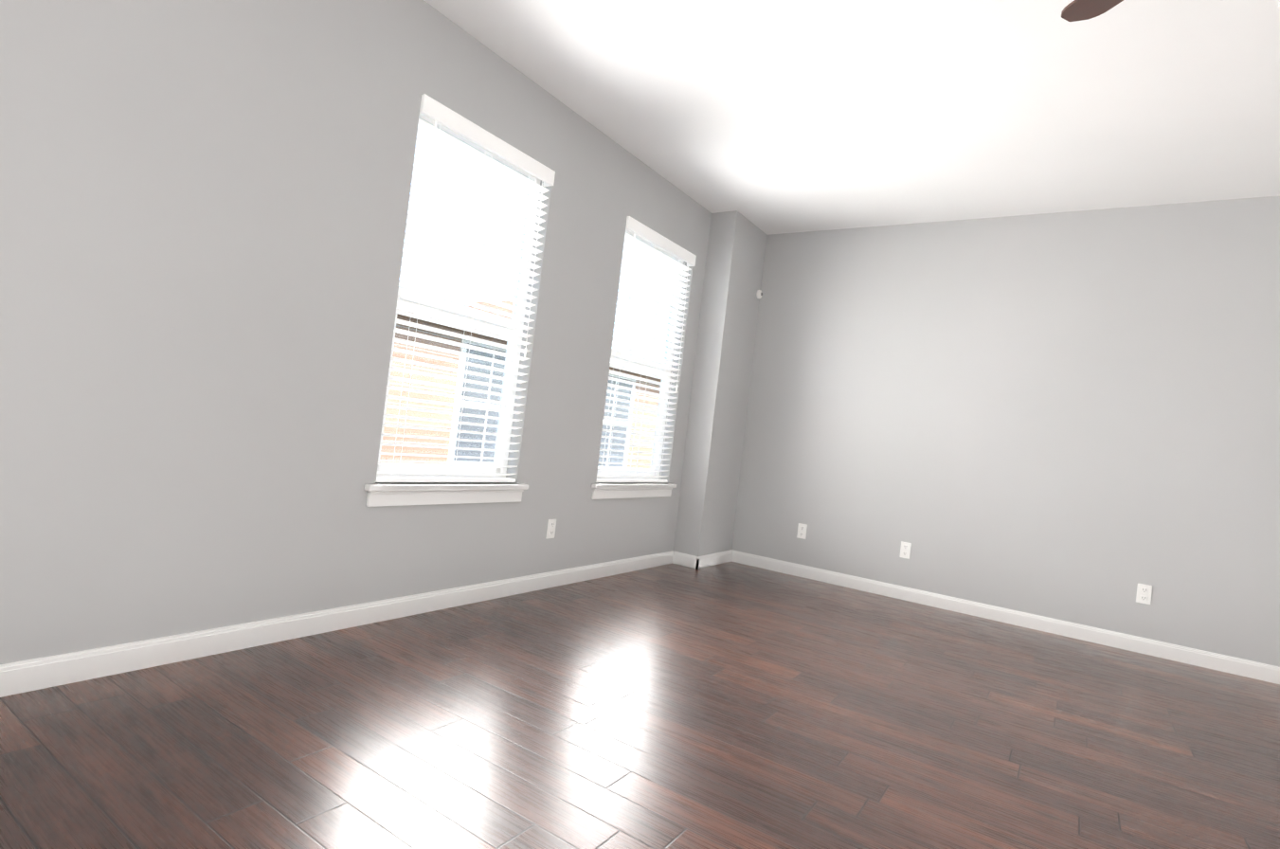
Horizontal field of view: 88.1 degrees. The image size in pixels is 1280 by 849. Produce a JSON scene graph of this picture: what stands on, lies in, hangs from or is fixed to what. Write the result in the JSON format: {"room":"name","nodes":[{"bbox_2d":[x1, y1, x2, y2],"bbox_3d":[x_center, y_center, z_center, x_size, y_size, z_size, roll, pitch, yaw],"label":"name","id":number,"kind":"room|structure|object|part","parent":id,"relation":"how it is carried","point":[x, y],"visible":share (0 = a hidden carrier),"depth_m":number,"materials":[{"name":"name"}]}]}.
{"room":"empty living room","nodes":[
{"label":"empty living room","id":0,"kind":"room"},
{"bbox_2d":[0,0,711,664],"bbox_3d":[-1.431,-0.532,2.503,0.150,2.740,7.930,6,-1,34],"label":"wall","id":1,"kind":"structure","parent":0,"point":[203,212],"depth_m":2.41,"materials":[{"name":"paint"}]},
{"bbox_2d":[0,550,678,697],"bbox_3d":[-1.675,0.769,2.195,0.015,0.092,7.040,6,-1,34],"label":"baseboard","id":2,"kind":"structure","parent":1,"relation":"attached to","point":[36,674],"depth_m":2.54,"materials":[{"name":"paint"}]},
{"bbox_2d":[364,482,528,506],"bbox_3d":[-0.940,0.339,3.274,0.130,0.100,0.990,6,-1,34],"label":"window sill","id":3,"kind":"structure","parent":1,"relation":"attached to","point":[392,494],"depth_m":3.17,"materials":[{"name":"paint"}]},
{"bbox_2d":[376,113,540,477],"bbox_3d":[-0.915,-0.579,3.338,0.060,1.730,0.880,6,-1,34],"label":"window","id":4,"kind":"structure","parent":1,"relation":"in","point":[428,468],"depth_m":3.40,"materials":[{"name":"white plastic"}]},
{"bbox_2d":[375,93,555,482],"bbox_3d":[-0.832,-0.571,3.282,0.086,1.725,0.876,6,-1,34],"label":"window blind","id":5,"kind":"object","parent":4,"relation":"attached to","point":[436,111],"visible":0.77,"depth_m":3.24,"materials":[{"name":"white plastic"}]},
{"bbox_2d":[545,518,556,538],"bbox_3d":[-0.521,0.614,3.898,0.009,0.115,0.070,6,-1,34],"label":"electrical outlet","id":6,"kind":"object","parent":1,"relation":"attached to","point":[550,529],"visible":1,"depth_m":3.89,"materials":[{"name":"white plastic"}]},
{"bbox_2d":[591,482,676,499],"bbox_3d":[-0.055,0.457,4.614,0.130,0.100,1.010,6,-1,34],"label":"window sill","id":7,"kind":"structure","parent":1,"relation":"attached to","point":[614,490],"depth_m":4.52,"materials":[{"name":"paint"}]},
{"bbox_2d":[596,229,684,479],"bbox_3d":[-0.030,-0.460,4.678,0.060,1.730,0.900,6,-1,34],"label":"window","id":8,"kind":"structure","parent":1,"relation":"in","point":[656,444],"depth_m":4.84,"materials":[{"name":"white plastic"}]},
{"bbox_2d":[595,216,696,482],"bbox_3d":[0.053,-0.453,4.622,0.086,1.725,0.896,6,-1,34],"label":"window blind","id":9,"kind":"object","parent":8,"relation":"attached to","point":[642,230],"visible":0.9,"depth_m":4.60,"materials":[{"name":"white plastic"}]},
{"bbox_2d":[0,561,1279,848],"bbox_3d":[0.864,1.149,0.839,6.490,0.120,8.330,6,-1,34],"label":"floor","id":10,"kind":"structure","parent":0,"point":[720,706],"depth_m":2.14,"materials":[{"name":"brown wood"}]},
{"bbox_2d":[673,210,767,556],"bbox_3d":[0.656,-0.258,5.330,0.217,2.740,0.590,6,-1,34],"label":"wall column","id":11,"kind":"structure","parent":0,"point":[720,393],"depth_m":5.13,"materials":[{"name":"paint"}]},
{"bbox_2d":[693,549,735,569],"bbox_3d":[0.586,1.066,5.227,0.015,0.092,0.565,6,-1,34],"label":"baseboard","id":12,"kind":"structure","parent":11,"relation":"attached to","point":[703,561],"depth_m":5.19,"materials":[{"name":"paint"}]},
{"bbox_2d":[756,289,762,298],"bbox_3d":[0.997,-1.080,5.478,0.039,0.076,0.076,6,-1,34],"label":"detector","id":13,"kind":"object","parent":11,"relation":"attached to","point":[759,294],"visible":1,"depth_m":5.46,"materials":[{"name":"white plastic"}]},
{"bbox_2d":[423,0,1279,234],"bbox_3d":[1.190,-1.692,0.874,6.490,0.120,8.330,6,-1,34],"label":"ceiling","id":14,"kind":"structure","parent":0,"point":[772,117],"depth_m":3.22,"materials":[{"name":"paint"}]},
{"bbox_2d":[1061,0,1279,21],"bbox_3d":[1.454,-1.267,1.323,1.220,0.652,1.226,6,-1,34],"label":"fan","id":15,"kind":"object","parent":14,"relation":"hanging from","point":[1074,10],"visible":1,"depth_m":1.93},
{"bbox_3d":[1.414,-1.026,1.359,0.485,0.164,0.485,6,-1,34],"label":"shade glass","id":16,"kind":"part","parent":15,"relation":"part of","materials":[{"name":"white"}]},
{"bbox_2d":[731,196,1279,667],"bbox_3d":[2.603,-0.045,4.470,4.730,2.740,0.150,6,-1,34],"label":"wall","id":17,"kind":"structure","parent":0,"point":[1072,416],"depth_m":4.36,"materials":[{"name":"paint"}]},
{"bbox_2d":[796,522,807,539],"bbox_3d":[1.269,0.835,5.178,0.070,0.115,0.009,6,-1,34],"label":"electrical outlet","id":18,"kind":"object","parent":17,"relation":"attached to","point":[802,531],"visible":1,"depth_m":5.18,"materials":[{"name":"white plastic"}]},
{"bbox_2d":[899,540,911,558],"bbox_3d":[1.907,0.903,4.751,0.070,0.115,0.009,6,-1,34],"label":"electrical outlet","id":19,"kind":"object","parent":17,"relation":"attached to","point":[905,549],"visible":1,"depth_m":4.75,"materials":[{"name":"white plastic"}]},
{"bbox_2d":[731,550,1279,684],"bbox_3d":[2.558,1.280,4.283,4.363,0.092,0.015,6,-1,34],"label":"baseboard","id":20,"kind":"structure","parent":17,"relation":"attached to","point":[1242,667],"depth_m":4.28,"materials":[{"name":"paint"}]},
{"bbox_2d":[1135,583,1152,604],"bbox_3d":[3.042,1.024,3.990,0.070,0.115,0.009,6,-1,34],"label":"electrical outlet","id":21,"kind":"object","parent":17,"relation":"attached to","point":[1144,593],"visible":1,"depth_m":3.99,"materials":[{"name":"white plastic"}]},
{"bbox_3d":[-12.803,0.417,20.128,37.450,0.100,80.000,6,-1,34],"label":"ground","id":22,"kind":"structure","parent":0,"visible":0},
{"bbox_2d":[379,314,661,469],"bbox_3d":[-1.603,0.205,13.950,5.000,2.720,30.000,6,-1,34],"label":"neighboring building","id":23,"kind":"structure","parent":22,"relation":"on","point":[407,431],"depth_m":7.97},
{"bbox_2d":[397,286,661,376],"bbox_3d":[-4.820,-2.025,7.199,3.970,1.050,15.500,6,-1,34],"label":"roof","id":24,"kind":"structure","parent":23,"relation":"on","point":[437,316],"depth_m":8.28,"materials":[{"name":"grey"}]},
{"bbox_2d":[446,338,635,468],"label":"window","id":25,"kind":"structure","parent":23,"relation":"attached to","point":[452,460],"depth_m":8.72,"materials":[{"name":"glass"}]}
]}

